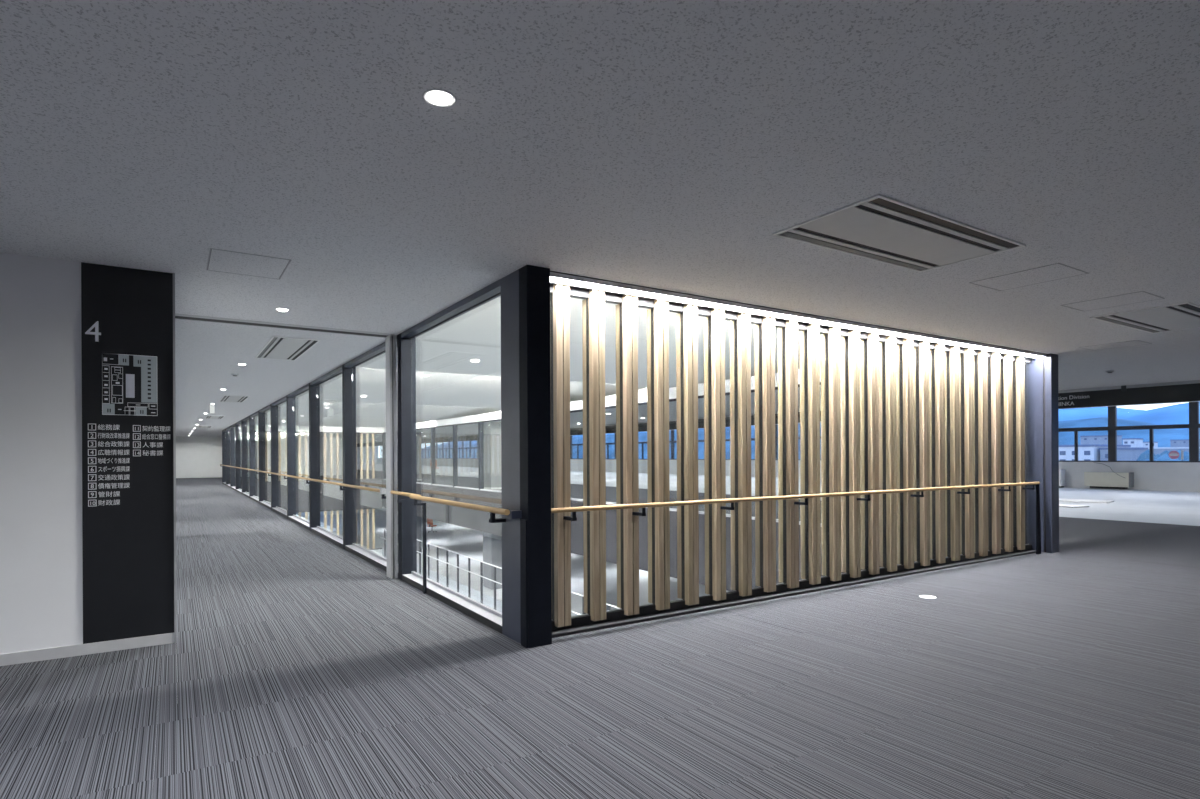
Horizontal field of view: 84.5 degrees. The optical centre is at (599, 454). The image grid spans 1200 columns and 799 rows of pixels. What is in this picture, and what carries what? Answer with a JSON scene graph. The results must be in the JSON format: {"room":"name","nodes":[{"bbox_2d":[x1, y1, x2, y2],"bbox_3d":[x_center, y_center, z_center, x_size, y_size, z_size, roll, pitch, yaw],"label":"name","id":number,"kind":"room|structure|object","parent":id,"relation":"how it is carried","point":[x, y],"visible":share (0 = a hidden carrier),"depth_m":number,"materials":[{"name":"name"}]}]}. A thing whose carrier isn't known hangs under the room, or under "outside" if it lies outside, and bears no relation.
{"room":"office building corridor","nodes":[
{"label":"office building corridor","id":0,"kind":"room"},
{"bbox_2d":[0,253,173,653],"bbox_3d":[-6.055,0.037,3.017,6.920,2.700,0.140,0,0,-33],"label":"wall","id":1,"kind":"structure","parent":0,"point":[41,545],"depth_m":4.42,"materials":[{"name":"white paint"}]},
{"bbox_2d":[0,633,172,665],"bbox_3d":[-6.015,1.349,2.946,6.900,0.075,0.015,0,0,-33],"label":"baseboard","id":2,"kind":"structure","parent":1,"relation":"attached to","point":[160,639],"depth_m":4.53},
{"bbox_2d":[81,262,173,643],"bbox_3d":[-3.340,-0.014,4.683,0.529,2.625,0.009,0,0,-33],"label":"board","id":3,"kind":"object","parent":1,"relation":"attached to","point":[127,313],"visible":1,"depth_m":4.67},
{"bbox_2d":[173,273,176,642],"bbox_3d":[-3.110,0.022,4.827,0.014,2.700,0.020,0,0,-33],"label":"trim","id":4,"kind":"structure","parent":1,"relation":"attached to","point":[174,395],"depth_m":4.82,"materials":[{"name":"grey metal"}]},
{"bbox_2d":[176,436,341,477],"bbox_3d":[-23.036,0.120,44.942,10.350,2.700,0.150,0,0,-33],"label":"wall","id":5,"kind":"structure","parent":0,"point":[196,456],"depth_m":43.34,"materials":[{"name":"white paint"}]},
{"bbox_2d":[255,480,381,510],"bbox_3d":[-19.028,2.250,40.650,8.000,1.600,11.400,0,0,-33],"label":"slab","id":6,"kind":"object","parent":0,"point":[331,496],"visible":0.54,"depth_m":36.47,"materials":[{"name":"grey concrete"}]},
{"bbox_2d":[255,431,381,482],"bbox_3d":[-15.911,0.085,35.944,7.840,2.700,0.300,0,0,-33],"label":"screen","id":7,"kind":"object","parent":6,"relation":"on","point":[279,432],"visible":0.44,"depth_m":36.43,"materials":[{"name":"brown wood"}]},
{"bbox_2d":[255,425,383,432],"bbox_3d":[-15.304,-1.843,36.355,9.380,1.150,0.080,0,0,-33],"label":"wall","id":8,"kind":"structure","parent":0,"point":[267,428],"depth_m":36.49,"materials":[{"name":"white paint"}]},
{"bbox_2d":[308,508,385,515],"bbox_3d":[-1.348,4.164,38.742,19.600,2.400,62.200,0,0,-33],"label":"wall","id":9,"kind":"structure","parent":0,"point":[382,509],"depth_m":62.03,"materials":[{"name":"white paint"}]},
{"bbox_2d":[222,279,501,633],"bbox_3d":[-9.915,0.055,19.331,0.160,2.700,33.990,0,0,-33],"label":"window frame","id":10,"kind":"structure","parent":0,"point":[238,439],"depth_m":9.61,"materials":[{"name":"black metal"}]},
{"bbox_2d":[220,464,385,498],"bbox_3d":[-10.905,0.486,20.631,0.094,0.115,31.150,0,0,-33],"label":"handrail","id":11,"kind":"object","parent":10,"relation":"attached to","point":[382,491],"visible":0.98,"depth_m":10.33,"materials":[{"name":"brown wood"}]},
{"bbox_2d":[357,446,377,463],"bbox_3d":[-46.439,0.034,108.410,19.600,4.100,0.150,0,0,-33],"label":"wall","id":12,"kind":"structure","parent":0,"point":[370,447],"depth_m":112.88,"materials":[{"name":"white paint"}]},
{"bbox_2d":[308,511,726,615],"bbox_3d":[-7.218,5.692,34.940,33.600,0.600,62.200,0,0,-33],"label":"floor","id":13,"kind":"structure","parent":0,"point":[468,542],"depth_m":32.58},
{"bbox_2d":[296,507,381,549],"bbox_3d":[-15.890,4.235,35.944,7.840,2.400,0.300,0,0,-33],"label":"screen","id":14,"kind":"object","parent":13,"relation":"on","point":[360,509],"visible":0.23,"depth_m":37.34,"materials":[{"name":"brown wood"}]},
{"bbox_2d":[416,431,421,552],"bbox_3d":[-10.411,2.058,36.489,0.870,6.700,0.870,0,0,-33],"label":"pillar","id":15,"kind":"structure","parent":13,"relation":"on","point":[419,464],"depth_m":36.29,"materials":[{"name":"white paint"}]},
{"bbox_2d":[427,518,436,532],"bbox_3d":[-11.781,4.874,46.191,0.573,1.078,0.631,0,0,21],"label":"office chair","id":16,"kind":"object","parent":13,"relation":"on","point":[429,521],"visible":0.95,"depth_m":45.96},
{"bbox_2d":[483,422,501,589],"bbox_3d":[-4.219,2.028,26.917,0.870,6.700,0.870,0,0,-33],"label":"pillar","id":17,"kind":"structure","parent":13,"relation":"on","point":[492,543],"depth_m":26.50,"materials":[{"name":"white paint"}]},
{"bbox_2d":[380,527,619,614],"bbox_3d":[-3.354,4.922,23.567,0.082,1.702,33.900,0,0,-33],"label":"guard railing","id":18,"kind":"object","parent":13,"relation":"on","point":[384,538],"visible":0.24,"depth_m":26.73,"materials":[{"name":"grey metal"}]},
{"bbox_2d":[255,296,879,427],"bbox_3d":[-5.964,-1.852,21.918,9.380,0.484,34.270,0,0,-33],"label":"ceiling","id":19,"kind":"structure","parent":0,"point":[448,384],"depth_m":13.39,"materials":[{"name":"white paint"}]},
{"bbox_2d":[0,0,1199,442],"bbox_3d":[-26.117,-1.365,48.819,23.000,0.300,122.000,0,0,-33],"label":"ceiling","id":20,"kind":"structure","parent":0,"point":[658,144],"depth_m":2.94,"materials":[{"name":"white paint"}]},
{"bbox_2d":[209,403,214,413],"bbox_3d":[-9.653,-1.161,16.413,0.110,0.270,0.263,0,0,-33],"label":"hanging sign","id":21,"kind":"object","parent":20,"relation":"hanging from","point":[211,407],"visible":1,"depth_m":16.31,"materials":[{"name":"white plastic"}]},
{"bbox_2d":[205,415,224,418],"bbox_3d":[-13.032,-1.274,22.316,0.500,0.010,1.880,0,0,-33],"label":"air conditioner","id":22,"kind":"object","parent":20,"relation":"attached to","point":[207,416],"visible":0.97,"depth_m":22.37,"materials":[{"name":"white metal"}]},
{"bbox_2d":[219,395,249,401],"bbox_3d":[-8.486,-1.297,15.288,0.500,0.010,1.880,0,0,-33],"label":"air conditioner","id":23,"kind":"object","parent":20,"relation":"attached to","point":[226,398],"visible":1,"depth_m":15.13,"materials":[{"name":"white metal"}]},
{"bbox_2d":[206,248,290,278],"bbox_3d":[-2.465,-1.329,4.620,0.480,0.003,0.585,0,0,-33],"label":"access panel","id":24,"kind":"object","parent":20,"relation":"attached to","point":[219,260],"visible":1,"depth_m":4.60,"materials":[{"name":"white paint"}]},
{"bbox_2d":[275,308,289,311],"bbox_3d":[-2.902,-1.322,6.032,0.124,0.014,0.124,0,0,-33],"label":"recessed light","id":25,"kind":"object","parent":20,"relation":"in","point":[278,309],"visible":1,"depth_m":6.01,"materials":[{"name":"white plastic"}]},
{"bbox_2d":[255,336,320,360],"bbox_3d":[-3.939,-1.319,8.261,0.500,0.010,1.880,0,0,-33],"label":"air conditioner","id":26,"kind":"object","parent":20,"relation":"attached to","point":[277,347],"visible":1,"depth_m":8.14,"materials":[{"name":"white metal"}]},
{"bbox_2d":[423,89,455,106],"bbox_3d":[-0.602,-1.333,2.476,0.124,0.014,0.124,0,0,-33],"label":"recessed light","id":27,"kind":"object","parent":20,"relation":"in","point":[431,96],"visible":1,"depth_m":2.46,"materials":[{"name":"white plastic"}]},
{"bbox_2d":[357,383,1199,446],"bbox_3d":[-16.492,-1.066,55.045,0.062,0.412,121.800,0,0,-33],"label":"sign band","id":28,"kind":"object","parent":20,"relation":"hanging from","point":[1182,393],"visible":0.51,"depth_m":13.50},
{"bbox_2d":[357,380,1199,443],"bbox_3d":[-16.471,-1.558,55.060,0.080,0.710,122.000,0,0,-33],"label":"trim","id":29,"kind":"structure","parent":20,"relation":"attached to","point":[1192,381],"depth_m":13.52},
{"bbox_2d":[550,271,1045,358],"bbox_3d":[2.803,-1.333,6.934,7.680,0.047,0.140,0,0,-33],"label":"linear light","id":30,"kind":"object","parent":20,"relation":"attached to","point":[555,277],"visible":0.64,"depth_m":6.04,"materials":[{"name":"white plastic"}]},
{"bbox_2d":[772,194,1025,271],"bbox_3d":[1.898,-1.347,4.135,1.560,0.010,0.720,0,0,-33],"label":"air conditioner","id":31,"kind":"object","parent":20,"relation":"attached to","point":[880,228],"visible":1,"depth_m":4.05,"materials":[{"name":"white metal"}]},
{"bbox_2d":[969,263,1087,290],"bbox_3d":[3.280,-1.357,5.064,0.490,0.003,0.630,0,0,-33],"label":"access panel","id":32,"kind":"object","parent":20,"relation":"attached to","point":[1056,271],"visible":1,"depth_m":5.04,"materials":[{"name":"white paint"}]},
{"bbox_2d":[1061,291,1164,310],"bbox_3d":[4.557,-1.364,5.879,0.480,0.003,0.610,0,0,-33],"label":"access panel","id":33,"kind":"object","parent":20,"relation":"attached to","point":[1142,296],"visible":1,"depth_m":5.86,"materials":[{"name":"white paint"}]},
{"bbox_2d":[1078,340,1151,349],"bbox_3d":[6.453,-1.373,8.278,0.450,0.003,0.620,0,0,-33],"label":"access panel","id":34,"kind":"object","parent":20,"relation":"attached to","point":[1135,342],"visible":1,"depth_m":8.27,"materials":[{"name":"white paint"}]},
{"bbox_2d":[1089,302,1199,332],"bbox_3d":[5.724,-1.366,6.652,1.600,0.010,0.760,0,0,-33],"label":"air conditioner","id":35,"kind":"object","parent":20,"relation":"attached to","point":[1186,315],"visible":1,"depth_m":6.58,"materials":[{"name":"grey metal"}]},
{"bbox_2d":[0,469,1199,798],"bbox_3d":[-26.228,1.735,48.738,22.700,0.500,122.000,0,0,-33],"label":"floor","id":36,"kind":"structure","parent":0,"point":[296,668],"depth_m":3.79,"materials":[{"name":"carpet"}]},
{"bbox_2d":[175,313,397,578],"bbox_3d":[-3.170,0.022,6.843,2.078,2.700,0.270,0,0,-33],"label":"door frame","id":37,"kind":"structure","parent":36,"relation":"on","point":[390,339],"depth_m":7.33,"materials":[{"name":"grey metal"}]},
{"bbox_2d":[390,490,521,593],"bbox_3d":[-1.450,0.876,5.993,0.121,0.977,3.100,0,0,-33],"label":"handrail","id":38,"kind":"object","parent":36,"relation":"on","point":[515,514],"visible":1,"depth_m":5.84,"materials":[{"name":"brown wood"}]},
{"bbox_2d":[500,265,551,647],"bbox_3d":[-0.557,0.010,4.877,0.197,2.700,0.450,0,0,-33],"label":"column","id":39,"kind":"structure","parent":36,"relation":"on","point":[525,292],"depth_m":4.72,"materials":[{"name":"black metal"}]},
{"bbox_2d":[552,550,1035,637],"bbox_3d":[2.787,1.343,6.970,7.679,0.040,0.060,0,0,-33],"label":"trim","id":40,"kind":"structure","parent":36,"relation":"on","point":[878,579],"depth_m":6.08,"materials":[{"name":"black metal"}]},
{"bbox_2d":[551,482,1040,553],"bbox_3d":[2.741,0.859,6.889,7.510,0.970,0.148,0,0,-33],"label":"handrail","id":41,"kind":"object","parent":36,"relation":"on","point":[643,506],"visible":0.98,"depth_m":6.28,"materials":[{"name":"brown wood"}]},
{"bbox_2d":[919,595,935,598],"bbox_3d":[3.095,1.338,6.235,0.150,0.008,0.150,0,0,-33],"label":"floor outlet","id":42,"kind":"object","parent":36,"relation":"on","point":[921,596],"visible":1,"depth_m":6.22,"materials":[{"name":"white metal"}]},
{"bbox_2d":[1024,353,1058,552],"bbox_3d":[6.080,-0.023,9.141,0.210,2.700,0.400,0,0,-33],"label":"end column","id":43,"kind":"structure","parent":36,"relation":"on","point":[1040,375],"depth_m":9.01,"materials":[{"name":"metal"}]},
{"bbox_2d":[382,379,840,525],"bbox_3d":[-3.199,0.023,23.677,0.160,2.700,33.990,0,0,-33],"label":"wall","id":44,"kind":"structure","parent":0,"point":[480,423],"depth_m":28.27,"materials":[{"name":"black metal"}]},
{"bbox_2d":[427,366,820,421],"bbox_3d":[-2.046,-2.058,24.494,0.100,0.850,34.400,0,0,-33],"label":"wall","id":45,"kind":"structure","parent":0,"point":[641,389],"depth_m":19.40,"materials":[{"name":"white paint"}]},
{"bbox_2d":[382,480,960,590],"bbox_3d":[-15.426,2.232,60.488,19.600,1.600,114.000,0,0,-33],"label":"slab","id":46,"kind":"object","parent":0,"point":[478,520],"visible":0.17,"depth_m":19.40,"materials":[{"name":"grey concrete"}]},
{"bbox_2d":[357,464,1199,525],"bbox_3d":[-10.863,1.662,58.678,13.900,0.496,122.000,0,0,-33],"label":"floor","id":47,"kind":"structure","parent":0,"point":[1148,506],"depth_m":19.35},
{"bbox_2d":[1059,469,1064,487],"bbox_3d":[17.743,0.920,26.330,0.400,0.700,1.300,0,0,-33],"label":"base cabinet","id":48,"kind":"object","parent":47,"relation":"on","point":[1061,471],"visible":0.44,"depth_m":25.75,"materials":[{"name":"metal"}]},
{"bbox_2d":[1059,504,1088,507],"bbox_3d":[11.723,1.289,16.860,0.600,0.030,1.100,0,0,-21],"label":"sheet","id":49,"kind":"object","parent":47,"relation":"on","point":[1060,505],"visible":0.49,"depth_m":16.43,"materials":[{"name":"paper"}]},
{"bbox_2d":[1059,498,1113,502],"bbox_3d":[13.312,1.281,18.638,1.000,0.030,1.800,0,0,-44],"label":"sheet","id":50,"kind":"object","parent":47,"relation":"on","point":[1060,499],"visible":0.56,"depth_m":18.32,"materials":[{"name":"paper"}]},
{"bbox_2d":[1084,472,1133,488],"bbox_3d":[18.934,0.940,24.576,0.305,0.610,1.460,0,0,-33],"label":"heater","id":51,"kind":"object","parent":47,"relation":"on","point":[1109,480],"visible":1,"depth_m":24.42,"materials":[{"name":"beige metal"}]},
{"bbox_2d":[377,458,1199,491],"bbox_3d":[-5.112,-0.168,62.404,0.180,4.100,122.000,0,0,-33],"label":"windows","id":52,"kind":"structure","parent":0,"point":[1163,476],"depth_m":24.51,"materials":[{"name":"blue glass"}]},
{"bbox_2d":[425,443,430,457],"bbox_3d":[-23.731,-0.627,91.135,0.150,2.200,2.360,0,0,-33],"label":"window","id":53,"kind":"structure","parent":52,"relation":"attached to","point":[425,443],"depth_m":91.12,"materials":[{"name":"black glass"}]},
{"bbox_2d":[436,443,442,458],"bbox_3d":[-21.167,-0.640,87.172,0.150,2.200,2.360,0,0,-33],"label":"window","id":54,"kind":"structure","parent":52,"relation":"attached to","point":[437,448],"depth_m":88.10,"materials":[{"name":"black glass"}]},
{"bbox_2d":[442,442,448,458],"bbox_3d":[-19.885,-0.646,85.191,0.150,2.200,2.360,0,0,-33],"label":"window","id":55,"kind":"structure","parent":52,"relation":"attached to","point":[443,448],"depth_m":85.68,"materials":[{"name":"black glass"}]},
{"bbox_2d":[449,442,452,458],"bbox_3d":[-18.604,-0.652,83.209,0.150,2.200,2.360,0,0,-33],"label":"window","id":56,"kind":"structure","parent":52,"relation":"attached to","point":[449,442],"depth_m":83.97,"materials":[{"name":"black metal"}]},
{"bbox_2d":[462,441,469,458],"bbox_3d":[-16.040,-0.665,79.246,0.150,2.200,2.360,0,0,-33],"label":"window","id":57,"kind":"structure","parent":52,"relation":"attached to","point":[463,448],"depth_m":79.65,"materials":[{"name":"black metal"}]},
{"bbox_2d":[470,441,477,458],"bbox_3d":[-14.758,-0.671,77.264,0.150,2.200,2.360,0,0,-33],"label":"window","id":58,"kind":"structure","parent":52,"relation":"attached to","point":[470,441],"depth_m":77.27,"materials":[{"name":"black metal"}]},
{"bbox_2d":[570,436,582,458],"bbox_3d":[-1.939,-0.734,57.449,0.150,2.200,2.360,0,0,-33],"label":"window","id":59,"kind":"structure","parent":52,"relation":"attached to","point":[571,444],"depth_m":58.26,"materials":[{"name":"black metal"}]},
{"bbox_2d":[605,443,615,458],"bbox_3d":[0.625,-0.746,53.486,0.150,2.200,2.360,0,0,-33],"label":"window","id":60,"kind":"structure","parent":52,"relation":"attached to","point":[607,444],"depth_m":53.45,"materials":[{"name":"black metal"}]},
{"bbox_2d":[638,442,646,459],"bbox_3d":[3.188,-0.759,49.523,0.150,2.200,2.360,0,0,-33],"label":"window","id":61,"kind":"structure","parent":52,"relation":"attached to","point":[642,443],"depth_m":49.47,"materials":[{"name":"black metal"}]},
{"bbox_2d":[669,430,671,459],"bbox_3d":[4.470,-0.765,47.542,0.150,2.200,2.360,0,0,-33],"label":"window","id":62,"kind":"structure","parent":52,"relation":"attached to","point":[671,430],"depth_m":46.57,"materials":[{"name":"black metal"}]},
{"bbox_2d":[672,430,676,459],"bbox_3d":[5.752,-0.771,45.560,0.150,2.200,2.360,0,0,-33],"label":"window","id":63,"kind":"structure","parent":52,"relation":"attached to","point":[673,441],"depth_m":46.45,"materials":[{"name":"black metal"}]},
{"bbox_2d":[775,424,799,459],"bbox_3d":[10.880,-0.796,37.634,0.150,2.200,2.360,0,0,-33],"label":"window","id":64,"kind":"structure","parent":52,"relation":"attached to","point":[776,437],"depth_m":38.53,"materials":[{"name":"black metal"}]},
{"bbox_2d":[1059,406,1111,461],"bbox_3d":[18.571,-0.834,25.745,0.150,2.200,2.360,0,0,-33],"label":"window","id":65,"kind":"structure","parent":52,"relation":"attached to","point":[1109,428],"depth_m":25.22,"materials":[{"name":"black metal"}]},
{"bbox_2d":[1112,402,1193,461],"bbox_3d":[19.853,-0.840,23.764,0.150,2.200,2.360,0,0,-33],"label":"window","id":66,"kind":"structure","parent":52,"relation":"attached to","point":[1115,427],"depth_m":23.73,"materials":[{"name":"black metal"}]},
{"bbox_2d":[1169,450,1183,459],"bbox_3d":[20.232,-0.002,23.184,0.010,0.320,0.410,0,0,-33],"label":"window sticker","id":67,"kind":"object","parent":66,"relation":"attached to","point":[1173,454],"visible":1,"depth_m":23.20,"materials":[{"name":"plastic"}]},
{"bbox_2d":[1193,402,1199,461],"bbox_3d":[21.135,-0.846,21.782,0.150,2.200,2.360,0,0,-33],"label":"window","id":68,"kind":"structure","parent":52,"relation":"attached to","point":[1196,425],"depth_m":22.68,"materials":[{"name":"black metal"}]},
{"bbox_3d":[2.726,2.154,7.023,8.000,1.580,0.100,0,0,-33],"label":"slab","id":69,"kind":"object","parent":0,"visible":0},
{"bbox_2d":[550,283,1031,631],"bbox_3d":[2.731,0.004,7.066,7.699,2.720,0.155,0,0,-33],"label":"screen","id":70,"kind":"object","parent":69,"relation":"on","point":[910,413],"visible":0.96,"depth_m":6.44,"materials":[{"name":"beige wood"}]},
{"label":"outside","id":71,"kind":"structure","parent":0,"visible":0},
{"bbox_2d":[435,402,1199,445],"bbox_3d":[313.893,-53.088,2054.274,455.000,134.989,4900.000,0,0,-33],"label":"hills","id":72,"kind":"structure","parent":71,"point":[1178,413],"depth_m":1143.20,"materials":[{"name":"blue"}]},
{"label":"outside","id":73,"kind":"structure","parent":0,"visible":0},
{"bbox_3d":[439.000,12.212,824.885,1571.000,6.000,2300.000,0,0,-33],"label":"ground","id":74,"kind":"structure","parent":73,"visible":0},
{"bbox_2d":[421,417,1199,459],"bbox_3d":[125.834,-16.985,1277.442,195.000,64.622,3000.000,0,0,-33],"label":"hills","id":75,"kind":"structure","parent":74,"relation":"on","point":[1163,437],"depth_m":712.17,"materials":[{"name":"blue"}]},
{"bbox_2d":[1059,444,1130,460],"bbox_3d":[78.730,7.147,116.025,14.300,17.650,19.300,0,0,-33],"label":"apartment block","id":76,"kind":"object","parent":74,"relation":"on","point":[1088,452],"visible":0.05,"depth_m":105.65,"materials":[{"name":"white concrete"}]},
{"bbox_2d":[1080,435,1121,444],"bbox_3d":[197.508,3.882,260.102,10.300,23.019,10.493,0,0,-33],"label":"building","id":77,"kind":"structure","parent":74,"relation":"on","point":[1097,439],"depth_m":257.43,"materials":[{"name":"white concrete"}]},
{"bbox_2d":[1099,447,1147,460],"bbox_3d":[84.761,7.368,106.705,12.300,17.150,2.500,0,0,-33],"label":"apartment wing","id":78,"kind":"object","parent":74,"relation":"on","point":[1123,453],"visible":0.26,"depth_m":104.32,"materials":[{"name":"white concrete"}]},
{"bbox_2d":[1122,438,1143,446],"bbox_3d":[175.310,5.025,217.100,6.300,20.950,3.700,0,0,-33],"label":"house","id":79,"kind":"structure","parent":74,"relation":"on","point":[1134,442],"depth_m":215.41,"materials":[{"name":"white concrete"}]},
{"bbox_2d":[1143,442,1157,447],"bbox_3d":[263.893,4.375,319.503,10.300,21.384,7.026,0,0,-33],"label":"building","id":80,"kind":"structure","parent":74,"relation":"on","point":[1145,444],"depth_m":315.64,"materials":[{"name":"white concrete"}]},
{"bbox_2d":[1136,450,1199,460],"bbox_3d":[90.906,7.773,105.277,114.122,17.480,40.874,0,0,-33],"label":"trees","id":81,"kind":"object","parent":74,"relation":"on","point":[1145,456],"visible":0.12,"depth_m":84.81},
{"bbox_2d":[1147,447,1199,454],"bbox_3d":[141.368,6.891,162.800,10.300,17.550,10.800,0,0,-33],"label":"shed","id":82,"kind":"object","parent":74,"relation":"on","point":[1157,450],"visible":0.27,"depth_m":159.45,"materials":[{"name":"white"}]},
{"bbox_2d":[1170,439,1199,446],"bbox_3d":[303.004,3.463,340.045,10.300,22.827,11.714,0,0,-33],"label":"building","id":83,"kind":"structure","parent":74,"relation":"on","point":[1185,442],"depth_m":338.71,"materials":[{"name":"white concrete"}]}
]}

